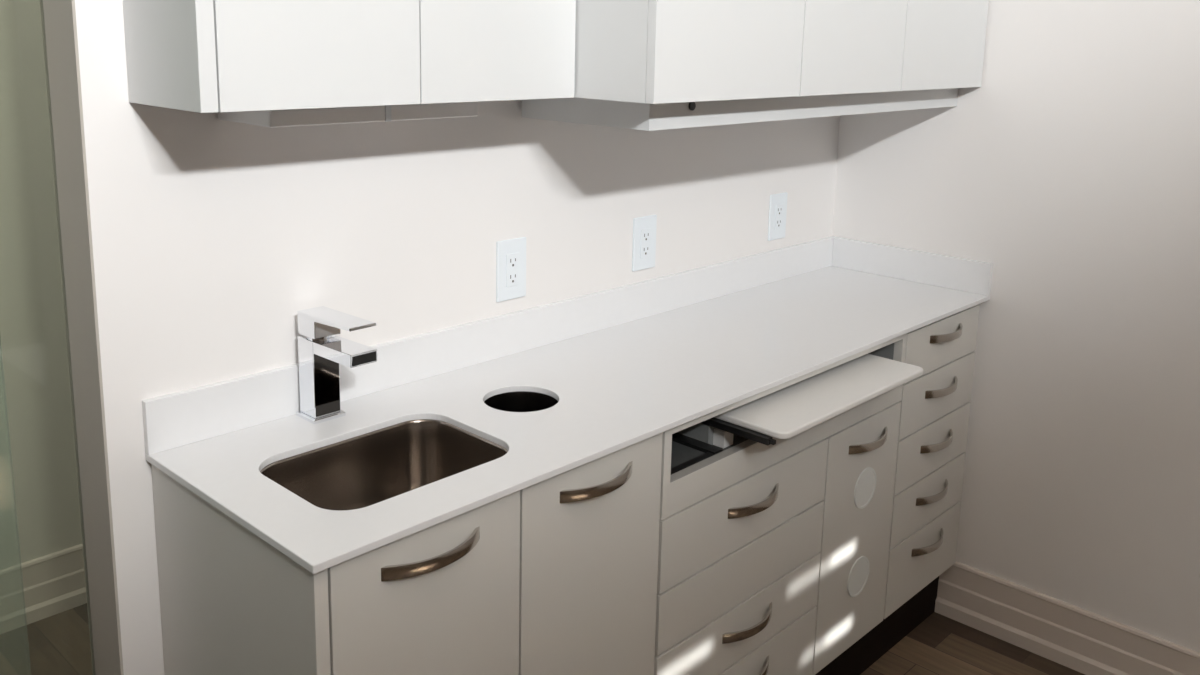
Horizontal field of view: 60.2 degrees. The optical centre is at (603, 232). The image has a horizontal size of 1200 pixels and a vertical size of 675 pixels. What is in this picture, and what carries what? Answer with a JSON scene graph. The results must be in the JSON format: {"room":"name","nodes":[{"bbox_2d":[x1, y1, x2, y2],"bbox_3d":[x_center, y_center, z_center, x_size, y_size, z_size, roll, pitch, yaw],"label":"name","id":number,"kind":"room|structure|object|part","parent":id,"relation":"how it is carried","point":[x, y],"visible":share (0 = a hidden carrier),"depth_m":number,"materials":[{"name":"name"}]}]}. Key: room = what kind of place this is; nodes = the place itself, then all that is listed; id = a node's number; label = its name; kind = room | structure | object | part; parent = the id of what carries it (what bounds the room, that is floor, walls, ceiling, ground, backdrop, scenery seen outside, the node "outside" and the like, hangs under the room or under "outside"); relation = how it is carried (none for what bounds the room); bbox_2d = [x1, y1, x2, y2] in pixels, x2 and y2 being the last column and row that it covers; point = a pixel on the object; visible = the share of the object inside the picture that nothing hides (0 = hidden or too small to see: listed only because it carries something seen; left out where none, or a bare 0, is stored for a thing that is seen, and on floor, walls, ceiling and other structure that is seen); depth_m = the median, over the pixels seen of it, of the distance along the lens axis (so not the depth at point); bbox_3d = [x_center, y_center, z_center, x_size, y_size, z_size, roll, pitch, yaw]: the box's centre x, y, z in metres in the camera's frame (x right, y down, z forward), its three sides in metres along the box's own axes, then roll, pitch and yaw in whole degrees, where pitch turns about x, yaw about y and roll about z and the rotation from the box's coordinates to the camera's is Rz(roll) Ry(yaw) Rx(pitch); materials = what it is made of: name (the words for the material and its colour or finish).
{"room":"dental clinic","nodes":[
{"label":"dental clinic","id":0,"kind":"room"},
{"bbox_2d":[0,336,30,674],"bbox_3d":[-1.731,-0.108,0.554,0.010,3.038,2.482,11,15,42],"label":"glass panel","id":1,"kind":"structure","parent":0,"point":[1,358],"depth_m":1.58,"materials":[{"name":"clear glass"}]},
{"bbox_2d":[0,0,81,569],"bbox_3d":[-1.915,-0.413,2.083,0.127,3.050,4.700,11,15,42],"label":"wall","id":2,"kind":"structure","parent":0,"point":[32,319],"depth_m":2.63,"materials":[{"name":"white paint"}]},
{"bbox_2d":[0,544,86,633],"bbox_3d":[-1.860,1.007,2.345,0.020,0.165,4.600,11,15,42],"label":"baseboard","id":3,"kind":"structure","parent":2,"relation":"attached to","point":[54,583],"depth_m":2.73,"materials":[{"name":"beige paint"}]},
{"bbox_2d":[75,0,839,674],"bbox_3d":[-0.070,-0.391,2.188,0.120,3.050,2.027,11,15,42],"label":"wall","id":4,"kind":"structure","parent":0,"point":[210,235],"depth_m":1.77,"materials":[{"name":"white paint"}]},
{"bbox_2d":[40,0,95,674],"bbox_3d":[-0.853,-0.260,1.443,0.010,3.038,0.139,11,15,42],"label":"window","id":5,"kind":"structure","parent":4,"relation":"in","point":[42,11],"depth_m":1.57,"materials":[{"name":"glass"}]},
{"bbox_2d":[40,0,123,674],"bbox_3d":[-0.766,-0.266,1.459,0.120,3.050,0.004,11,15,42],"label":"trim","id":6,"kind":"structure","parent":4,"relation":"attached to","point":[60,28],"depth_m":1.53,"materials":[{"name":"beige paint"}]},
{"bbox_2d":[123,0,575,112],"bbox_3d":[-0.354,-0.632,1.570,0.220,0.855,0.684,11,15,42],"label":"upper cabinet","id":7,"kind":"object","parent":4,"relation":"attached to","point":[199,56],"visible":1,"depth_m":1.47,"materials":[{"name":"white laminate"}]},
{"bbox_3d":[-0.580,-0.591,1.334,0.220,0.855,0.024,11,15,42],"label":"panel","id":8,"kind":"part","parent":7,"relation":"part of","materials":[{"name":"white laminate"}]},
{"bbox_3d":[-0.387,-0.598,1.391,0.018,0.855,0.321,11,15,42],"label":"door","id":9,"kind":"part","parent":7,"relation":"part of","materials":[{"name":"white laminate"}]},
{"bbox_2d":[218,102,477,127],"bbox_3d":[-0.400,-0.201,1.661,0.160,0.034,0.382,11,15,42],"label":"light","id":10,"kind":"object","parent":7,"relation":"attached to","point":[339,115],"visible":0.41,"depth_m":1.57,"materials":[{"name":"white plastic"}]},
{"bbox_3d":[-0.162,-0.638,1.627,0.018,0.855,0.331,11,15,42],"label":"door","id":11,"kind":"part","parent":7,"relation":"part of","materials":[{"name":"white laminate"}]},
{"bbox_2d":[142,236,834,454],"bbox_3d":[-0.016,0.173,2.271,0.013,0.084,1.973,11,15,42],"label":"backsplash","id":12,"kind":"structure","parent":4,"relation":"attached to","point":[176,419],"depth_m":2.00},
{"bbox_2d":[496,237,525,301],"bbox_3d":[-0.184,0.073,2.070,0.009,0.123,0.076,11,15,42],"label":"outlet","id":13,"kind":"object","parent":4,"relation":"attached to","point":[510,253],"visible":1,"depth_m":2.06,"materials":[{"name":"white plastic"}]},
{"bbox_2d":[506,252,518,286],"bbox_3d":[-0.181,0.074,2.068,0.002,0.067,0.034,11,15,42],"label":"receptacle","id":14,"kind":"object","parent":13,"relation":"attached to","point":[512,258],"depth_m":2.07,"materials":[{"name":"white plastic"}]},
{"bbox_2d":[632,215,656,271],"bbox_3d":[0.094,0.024,2.360,0.009,0.123,0.076,11,15,42],"label":"outlet","id":15,"kind":"object","parent":4,"relation":"attached to","point":[644,228],"visible":1,"depth_m":2.35,"materials":[{"name":"white plastic"}]},
{"bbox_2d":[640,228,650,257],"bbox_3d":[0.096,0.024,2.358,0.002,0.067,0.034,11,15,42],"label":"receptacle","id":16,"kind":"object","parent":15,"relation":"attached to","point":[645,233],"depth_m":2.36,"materials":[{"name":"white plastic"}]},
{"bbox_2d":[522,0,988,130],"bbox_3d":[0.384,-0.714,2.220,0.400,0.908,1.278,11,15,42],"label":"upper cabinet","id":17,"kind":"object","parent":4,"relation":"attached to","point":[647,65],"visible":0.98,"depth_m":1.94,"materials":[{"name":"white laminate"}]},
{"bbox_3d":[0.235,-0.659,1.785,0.018,0.855,0.437,11,15,42],"label":"door","id":18,"kind":"part","parent":17,"relation":"part of","materials":[{"name":"white laminate"}]},
{"bbox_3d":[0.527,-0.712,2.091,0.018,0.855,0.408,11,15,42],"label":"door","id":19,"kind":"part","parent":17,"relation":"part of","materials":[{"name":"white laminate"}]},
{"bbox_3d":[0.813,-0.763,2.390,0.018,0.855,0.422,11,15,42],"label":"door","id":20,"kind":"part","parent":17,"relation":"part of","materials":[{"name":"white laminate"}]},
{"bbox_2d":[768,192,787,240],"bbox_3d":[0.463,-0.043,2.747,0.009,0.123,0.076,11,15,42],"label":"outlet","id":21,"kind":"object","parent":4,"relation":"attached to","point":[778,202],"visible":1,"depth_m":2.74,"materials":[{"name":"white plastic"}]},
{"bbox_2d":[774,204,782,229],"bbox_3d":[0.465,-0.042,2.745,0.002,0.067,0.034,11,15,42],"label":"receptacle","id":22,"kind":"object","parent":21,"relation":"attached to","point":[778,208],"depth_m":2.74,"materials":[{"name":"white plastic"}]},
{"bbox_2d":[0,603,1084,674],"bbox_3d":[0.185,1.525,0.481,5.900,0.050,4.800,11,15,42],"label":"floor","id":23,"kind":"structure","parent":0,"point":[59,644],"depth_m":2.65,"materials":[{"name":"brown wood"}]},
{"bbox_2d":[151,433,662,674],"bbox_3d":[-0.295,0.784,1.744,0.490,0.902,0.670,11,15,42],"label":"base cabinet","id":24,"kind":"object","parent":23,"relation":"on","point":[556,575],"visible":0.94,"depth_m":1.51,"materials":[{"name":"white laminate"}]},
{"bbox_3d":[-0.528,0.822,1.521,0.461,0.902,0.020,11,15,42],"label":"panel","id":25,"kind":"part","parent":24,"relation":"part of","materials":[{"name":"white laminate"}]},
{"bbox_3d":[-0.246,0.751,1.480,0.018,0.726,0.319,11,15,42],"label":"door","id":26,"kind":"part","parent":24,"relation":"part of","materials":[{"name":"white laminate"}]},
{"bbox_3d":[-0.223,0.439,1.402,0.029,0.020,0.167,11,15,42],"label":"handle","id":27,"kind":"part","parent":24,"relation":"part of","materials":[{"name":"silver metal"}]},
{"bbox_3d":[-0.024,0.711,1.713,0.018,0.726,0.320,11,15,42],"label":"door","id":28,"kind":"part","parent":24,"relation":"part of","materials":[{"name":"white laminate"}]},
{"bbox_3d":[0.001,0.398,1.636,0.029,0.020,0.167,11,15,42],"label":"handle","id":29,"kind":"part","parent":24,"relation":"part of","materials":[{"name":"silver metal"}]},
{"bbox_2d":[654,333,922,674],"bbox_3d":[0.263,0.696,2.269,0.550,0.902,0.869,11,15,42],"label":"base cabinet","id":30,"kind":"object","parent":23,"relation":"on","point":[776,503],"visible":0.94,"depth_m":2.08,"materials":[{"name":"white laminate"}]},
{"bbox_2d":[142,236,992,573],"bbox_3d":[0.151,0.213,2.117,0.474,0.096,1.973,11,15,42],"label":"countertop","id":31,"kind":"structure","parent":30,"relation":"on","point":[624,366],"depth_m":1.92,"materials":[{"name":"white stone"}]},
{"bbox_2d":[296,306,376,424],"bbox_3d":[-0.435,0.225,1.688,0.163,0.185,0.060,11,15,42],"label":"faucet","id":32,"kind":"object","parent":31,"relation":"on","point":[321,351],"visible":1,"depth_m":1.70,"materials":[{"name":"silver metal"}]},
{"bbox_3d":[-0.475,0.304,1.740,0.058,0.007,0.060,11,15,42],"label":"plate","id":33,"kind":"part","parent":32,"relation":"part of","materials":[{"name":"silver metal"}]},
{"bbox_3d":[-0.457,0.248,1.713,0.001,0.108,0.045,11,15,42],"label":"panel","id":34,"kind":"part","parent":32,"relation":"part of","materials":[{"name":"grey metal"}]},
{"bbox_3d":[-0.432,0.155,1.673,0.154,0.042,0.049,11,15,42],"label":"lever","id":35,"kind":"part","parent":32,"relation":"part of","materials":[{"name":"silver metal"}]},
{"bbox_3d":[-0.416,0.191,1.664,0.110,0.023,0.049,11,15,42],"label":"spout","id":36,"kind":"part","parent":32,"relation":"part of","materials":[{"name":"silver metal"}]},
{"bbox_2d":[260,419,507,510],"bbox_3d":[-0.332,0.430,1.602,0.269,0.156,0.363,11,15,42],"label":"sink","id":37,"kind":"object","parent":31,"relation":"in","point":[370,468],"visible":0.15,"depth_m":1.71,"materials":[{"name":"silver metal"}]},
{"bbox_2d":[484,391,557,411],"bbox_3d":[-0.148,0.373,1.861,0.158,0.135,0.158,11,15,42],"label":"chute","id":38,"kind":"object","parent":31,"relation":"in","point":[521,401],"visible":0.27,"depth_m":1.91,"materials":[{"name":"black metal"}]},
{"bbox_3d":[0.391,0.381,2.095,0.019,0.001,0.828,11,15,42],"label":"sill","id":39,"kind":"part","parent":30,"relation":"part of","materials":[{"name":"grey"}]},
{"bbox_3d":[0.274,0.782,2.052,0.018,0.122,0.542,11,15,42],"label":"drawer","id":40,"kind":"part","parent":30,"relation":"part of","materials":[{"name":"white laminate"}]},
{"bbox_3d":[0.276,0.661,2.029,0.018,0.116,0.542,11,15,42],"label":"drawer","id":41,"kind":"part","parent":30,"relation":"part of","materials":[{"name":"white laminate"}]},
{"bbox_3d":[0.279,0.533,2.004,0.018,0.137,0.542,11,15,42],"label":"drawer","id":42,"kind":"part","parent":30,"relation":"part of","materials":[{"name":"white laminate"}]},
{"bbox_3d":[0.296,0.773,2.039,0.029,0.020,0.167,11,15,42],"label":"handle","id":43,"kind":"part","parent":30,"relation":"part of","materials":[{"name":"silver metal"}]},
{"bbox_3d":[0.300,0.519,1.988,0.029,0.020,0.167,11,15,42],"label":"handle","id":44,"kind":"part","parent":30,"relation":"part of","materials":[{"name":"silver metal"}]},
{"bbox_3d":[0.293,0.891,2.062,0.029,0.020,0.167,11,15,42],"label":"handle","id":45,"kind":"part","parent":30,"relation":"part of","materials":[{"name":"silver metal"}]},
{"bbox_3d":[0.270,0.930,2.081,0.018,0.170,0.542,11,15,42],"label":"drawer","id":46,"kind":"part","parent":30,"relation":"part of","materials":[{"name":"white laminate"}]},
{"bbox_3d":[0.392,0.359,2.090,0.020,0.168,0.865,11,15,42],"label":"slot frame","id":47,"kind":"part","parent":30,"relation":"part of","materials":[{"name":"white laminate"}]},
{"bbox_2d":[714,354,922,438],"bbox_3d":[0.330,0.297,2.219,0.502,0.013,0.550,11,15,42],"label":"shelf","id":48,"kind":"object","parent":30,"relation":"attached to","point":[787,412],"depth_m":2.04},
{"bbox_3d":[0.572,0.686,2.355,0.018,0.558,0.315,11,15,42],"label":"door","id":49,"kind":"part","parent":30,"relation":"part of","materials":[{"name":"white laminate"}]},
{"bbox_3d":[0.602,0.465,2.304,0.029,0.020,0.167,11,15,42],"label":"handle","id":50,"kind":"part","parent":30,"relation":"part of","materials":[{"name":"silver metal"}]},
{"bbox_2d":[860,305,979,673],"bbox_3d":[0.681,0.611,2.757,0.478,0.902,0.425,11,15,42],"label":"base cabinet","id":51,"kind":"object","parent":23,"relation":"on","point":[935,405],"visible":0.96,"depth_m":2.59,"materials":[{"name":"white laminate"}]},
{"bbox_3d":[0.813,0.828,2.649,0.018,0.179,0.392,11,15,42],"label":"drawer","id":52,"kind":"part","parent":51,"relation":"part of","materials":[{"name":"white laminate"}]},
{"bbox_3d":[0.835,0.790,2.629,0.029,0.020,0.167,11,15,42],"label":"handle","id":53,"kind":"part","parent":51,"relation":"part of","materials":[{"name":"silver metal"}]},
{"bbox_3d":[0.817,0.669,2.618,0.018,0.135,0.392,11,15,42],"label":"drawer","id":54,"kind":"part","parent":51,"relation":"part of","materials":[{"name":"white laminate"}]},
{"bbox_3d":[0.838,0.656,2.603,0.029,0.020,0.167,11,15,42],"label":"handle","id":55,"kind":"part","parent":51,"relation":"part of","materials":[{"name":"silver metal"}]},
{"bbox_3d":[0.820,0.533,2.591,0.018,0.134,0.392,11,15,42],"label":"drawer","id":56,"kind":"part","parent":51,"relation":"part of","materials":[{"name":"white laminate"}]},
{"bbox_3d":[0.841,0.522,2.577,0.029,0.020,0.167,11,15,42],"label":"handle","id":57,"kind":"part","parent":51,"relation":"part of","materials":[{"name":"silver metal"}]},
{"bbox_3d":[0.823,0.398,2.565,0.018,0.134,0.392,11,15,42],"label":"drawer","id":58,"kind":"part","parent":51,"relation":"part of","materials":[{"name":"white laminate"}]},
{"bbox_3d":[0.845,0.384,2.550,0.029,0.020,0.167,11,15,42],"label":"handle","id":59,"kind":"part","parent":51,"relation":"part of","materials":[{"name":"silver metal"}]},
{"bbox_3d":[0.826,0.268,2.540,0.018,0.122,0.392,11,15,42],"label":"drawer","id":60,"kind":"part","parent":51,"relation":"part of","materials":[{"name":"white laminate"}]},
{"bbox_3d":[0.848,0.247,2.524,0.029,0.020,0.167,11,15,42],"label":"handle","id":61,"kind":"part","parent":51,"relation":"part of","materials":[{"name":"silver metal"}]},
{"bbox_2d":[832,0,1199,652],"bbox_3d":[1.831,-0.285,1.873,5.900,3.050,0.100,11,15,42],"label":"wall","id":62,"kind":"structure","parent":0,"point":[1072,169],"depth_m":2.53,"materials":[{"name":"white paint"}]},
{"bbox_2d":[935,561,1199,674],"bbox_3d":[2.379,1.266,1.531,3.988,0.160,0.020,11,15,42],"label":"baseboard","id":63,"kind":"structure","parent":62,"relation":"attached to","point":[1078,639],"depth_m":2.65,"materials":[{"name":"beige paint"}]}
]}

